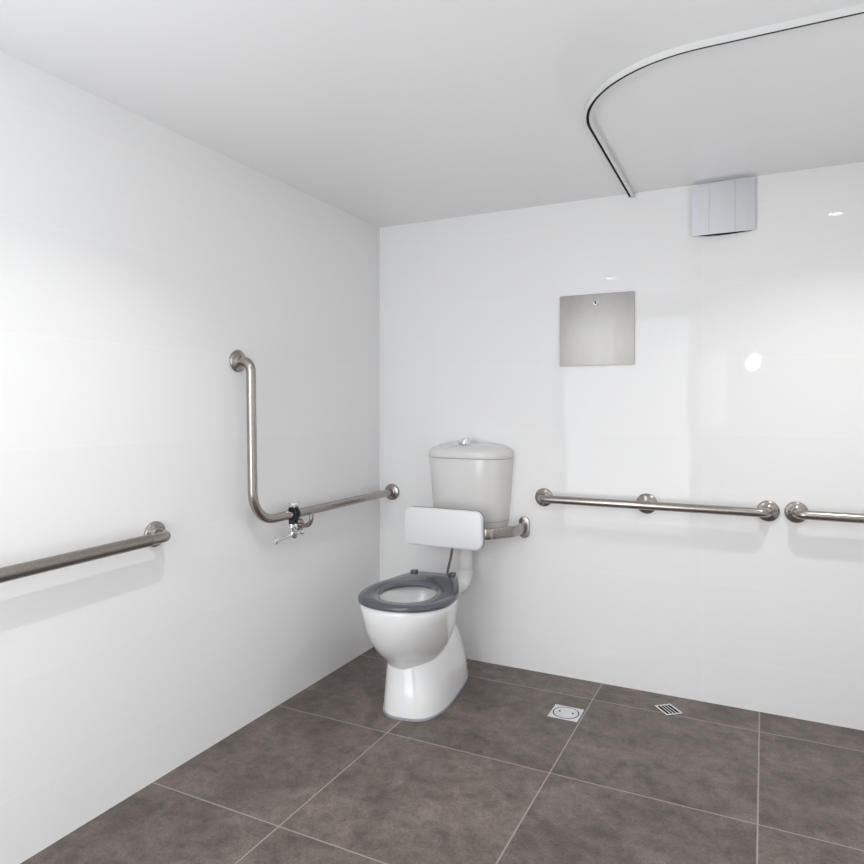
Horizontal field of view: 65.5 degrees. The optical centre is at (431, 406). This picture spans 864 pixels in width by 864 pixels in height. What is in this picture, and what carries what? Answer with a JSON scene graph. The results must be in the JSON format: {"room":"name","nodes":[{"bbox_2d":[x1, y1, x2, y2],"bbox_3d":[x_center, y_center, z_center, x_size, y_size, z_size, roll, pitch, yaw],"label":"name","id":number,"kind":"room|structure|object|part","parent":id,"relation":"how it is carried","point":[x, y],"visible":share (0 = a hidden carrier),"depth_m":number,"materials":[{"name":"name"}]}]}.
{"room":"accessible bathroom","nodes":[
{"label":"accessible bathroom","id":0,"kind":"room"},
{"bbox_2d":[0,51,379,863],"bbox_3d":[-1.047,0.145,1.949,0.100,2.110,3.520,0,0,26],"label":"wall","id":1,"kind":"structure","parent":0,"point":[137,255],"depth_m":2.15,"materials":[{"name":"white paint"}]},
{"bbox_2d":[0,521,170,582],"bbox_3d":[-1.073,0.414,1.685,0.087,0.096,1.082,0,0,26],"label":"grab rail","id":2,"kind":"object","parent":1,"relation":"attached to","point":[155,533],"visible":1,"depth_m":1.85,"materials":[{"name":"silver metal"}]},
{"bbox_3d":[-1.071,0.414,1.684,0.083,0.049,1.035,0,0,26],"label":"rail","id":3,"kind":"part","parent":2,"relation":"part of","materials":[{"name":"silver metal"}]},
{"bbox_2d":[229,350,398,530],"bbox_3d":[-0.457,0.157,2.912,0.096,0.736,1.074,0,0,28],"label":"grab rail","id":4,"kind":"object","parent":1,"relation":"attached to","point":[238,361],"visible":0.98,"depth_m":2.47,"materials":[{"name":"silver metal"}]},
{"bbox_2d":[271,501,303,544],"bbox_3d":[-0.567,0.453,2.651,0.046,0.152,0.180,0,0,26],"label":"paper holder","id":5,"kind":"object","parent":4,"relation":"attached to","point":[293,505],"visible":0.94,"depth_m":2.67,"materials":[{"name":"silver metal"}]},
{"bbox_3d":[-0.563,0.508,2.659,0.024,0.025,0.162,0,0,26],"label":"arm","id":6,"kind":"part","parent":5,"relation":"part of","materials":[{"name":"silver metal"}]},
{"bbox_3d":[-0.552,0.495,2.680,0.036,0.060,0.036,0,0,-26],"label":"stem","id":7,"kind":"part","parent":5,"relation":"part of","materials":[{"name":"silver metal"}]},
{"bbox_3d":[-0.552,0.388,2.680,0.041,0.022,0.041,0,0,26],"label":"knob","id":8,"kind":"part","parent":5,"relation":"part of","materials":[{"name":"silver metal"}]},
{"bbox_2d":[0,0,863,227],"bbox_3d":[0.096,-0.960,1.383,2.650,0.100,3.520,0,0,26],"label":"ceiling","id":9,"kind":"structure","parent":0,"point":[384,113],"depth_m":1.90,"materials":[{"name":"white paint"}]},
{"bbox_2d":[585,4,863,198],"bbox_3d":[0.821,-0.899,1.970,0.692,0.022,1.675,0,0,-20],"label":"track","id":10,"kind":"object","parent":9,"relation":"attached to","point":[857,11],"visible":1,"depth_m":1.69,"materials":[{"name":"white metal"}]},
{"bbox_2d":[21,647,863,863],"bbox_3d":[0.096,1.250,1.383,2.650,0.100,3.520,0,0,26],"label":"floor","id":11,"kind":"structure","parent":0,"point":[324,775],"depth_m":2.10,"materials":[{"name":"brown tile"}]},
{"bbox_2d":[358,438,513,721],"bbox_3d":[0.013,0.672,2.815,0.408,1.055,0.823,0,0,26],"label":"toilet","id":12,"kind":"object","parent":11,"relation":"on","point":[409,618],"visible":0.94,"depth_m":2.72,"materials":[{"name":"white ceramic"}]},
{"bbox_3d":[-0.059,0.735,2.696,0.384,0.019,0.546,0,0,26],"label":"seat","id":13,"kind":"part","parent":12,"relation":"part of","materials":[{"name":"grey plastic"}]},
{"bbox_3d":[0.160,0.200,3.105,0.401,0.066,0.174,0,0,26],"label":"lid","id":14,"kind":"part","parent":12,"relation":"part of","materials":[{"name":"white ceramic"}]},
{"bbox_2d":[548,704,583,722],"bbox_3d":[0.524,1.198,2.631,0.116,0.004,0.116,0,0,26],"label":"clean out","id":15,"kind":"object","parent":11,"relation":"on","point":[562,712],"visible":1,"depth_m":2.62,"materials":[{"name":"silver metal"}]},
{"bbox_3d":[0.524,1.197,2.631,0.095,0.001,0.095,0,0,26],"label":"lid","id":16,"kind":"part","parent":15,"relation":"part of","materials":[{"name":"silver metal"}]},
{"bbox_2d":[654,704,682,715],"bbox_3d":[0.936,1.198,2.660,0.072,0.003,0.088,0,0,-14],"label":"floor drain","id":17,"kind":"object","parent":11,"relation":"on","point":[667,709],"visible":1,"depth_m":2.66,"materials":[{"name":"silver metal"}]},
{"bbox_2d":[380,161,863,730],"bbox_3d":[0.854,0.145,2.916,2.450,2.110,0.100,0,0,26],"label":"wall","id":18,"kind":"structure","parent":0,"point":[744,387],"depth_m":2.81,"materials":[{"name":"white paint"}]},
{"bbox_2d":[405,506,529,550],"bbox_3d":[0.145,0.533,3.053,0.530,0.170,0.283,0,0,26],"label":"backrest","id":19,"kind":"object","parent":18,"relation":"attached to","point":[463,529],"visible":1,"depth_m":2.94,"materials":[{"name":"white plastic"},{"name":"stainless steel"}]},
{"bbox_3d":[0.152,0.549,3.067,0.502,0.050,0.246,0,0,26],"label":"arm","id":20,"kind":"part","parent":19,"relation":"part of","materials":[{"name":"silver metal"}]},
{"bbox_2d":[560,291,634,366],"bbox_3d":[0.715,-0.336,2.924,0.325,0.312,0.010,0,0,26],"label":"access panel","id":21,"kind":"object","parent":18,"relation":"attached to","point":[596,329],"visible":1,"depth_m":2.92,"materials":[{"name":"silver metal"}]},
{"bbox_2d":[535,488,779,521],"bbox_3d":[0.893,0.407,2.795,0.985,0.086,0.082,0,0,26],"label":"grab rail","id":22,"kind":"object","parent":18,"relation":"attached to","point":[768,511],"visible":1,"depth_m":2.74,"materials":[{"name":"silver metal"}]},
{"bbox_3d":[0.892,0.407,2.793,0.938,0.035,0.078,0,0,26],"label":"rail","id":23,"kind":"part","parent":22,"relation":"part of","materials":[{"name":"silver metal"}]},
{"bbox_2d":[692,178,754,236],"bbox_3d":[1.167,-0.795,2.693,0.231,0.208,0.021,0,0,26],"label":"exhaust fan","id":24,"kind":"object","parent":18,"relation":"attached to","point":[728,207],"visible":1,"depth_m":2.68,"materials":[{"name":"white plastic"}]},
{"bbox_2d":[784,501,863,522],"bbox_3d":[1.618,0.405,2.436,0.602,0.082,0.082,0,0,26],"label":"grab rail","id":25,"kind":"object","parent":18,"relation":"attached to","point":[796,512],"visible":1,"depth_m":2.49,"materials":[{"name":"silver metal"}]},
{"bbox_3d":[1.617,0.405,2.434,0.555,0.035,0.078,0,0,26],"label":"rail","id":26,"kind":"part","parent":25,"relation":"part of","materials":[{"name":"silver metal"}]}
]}

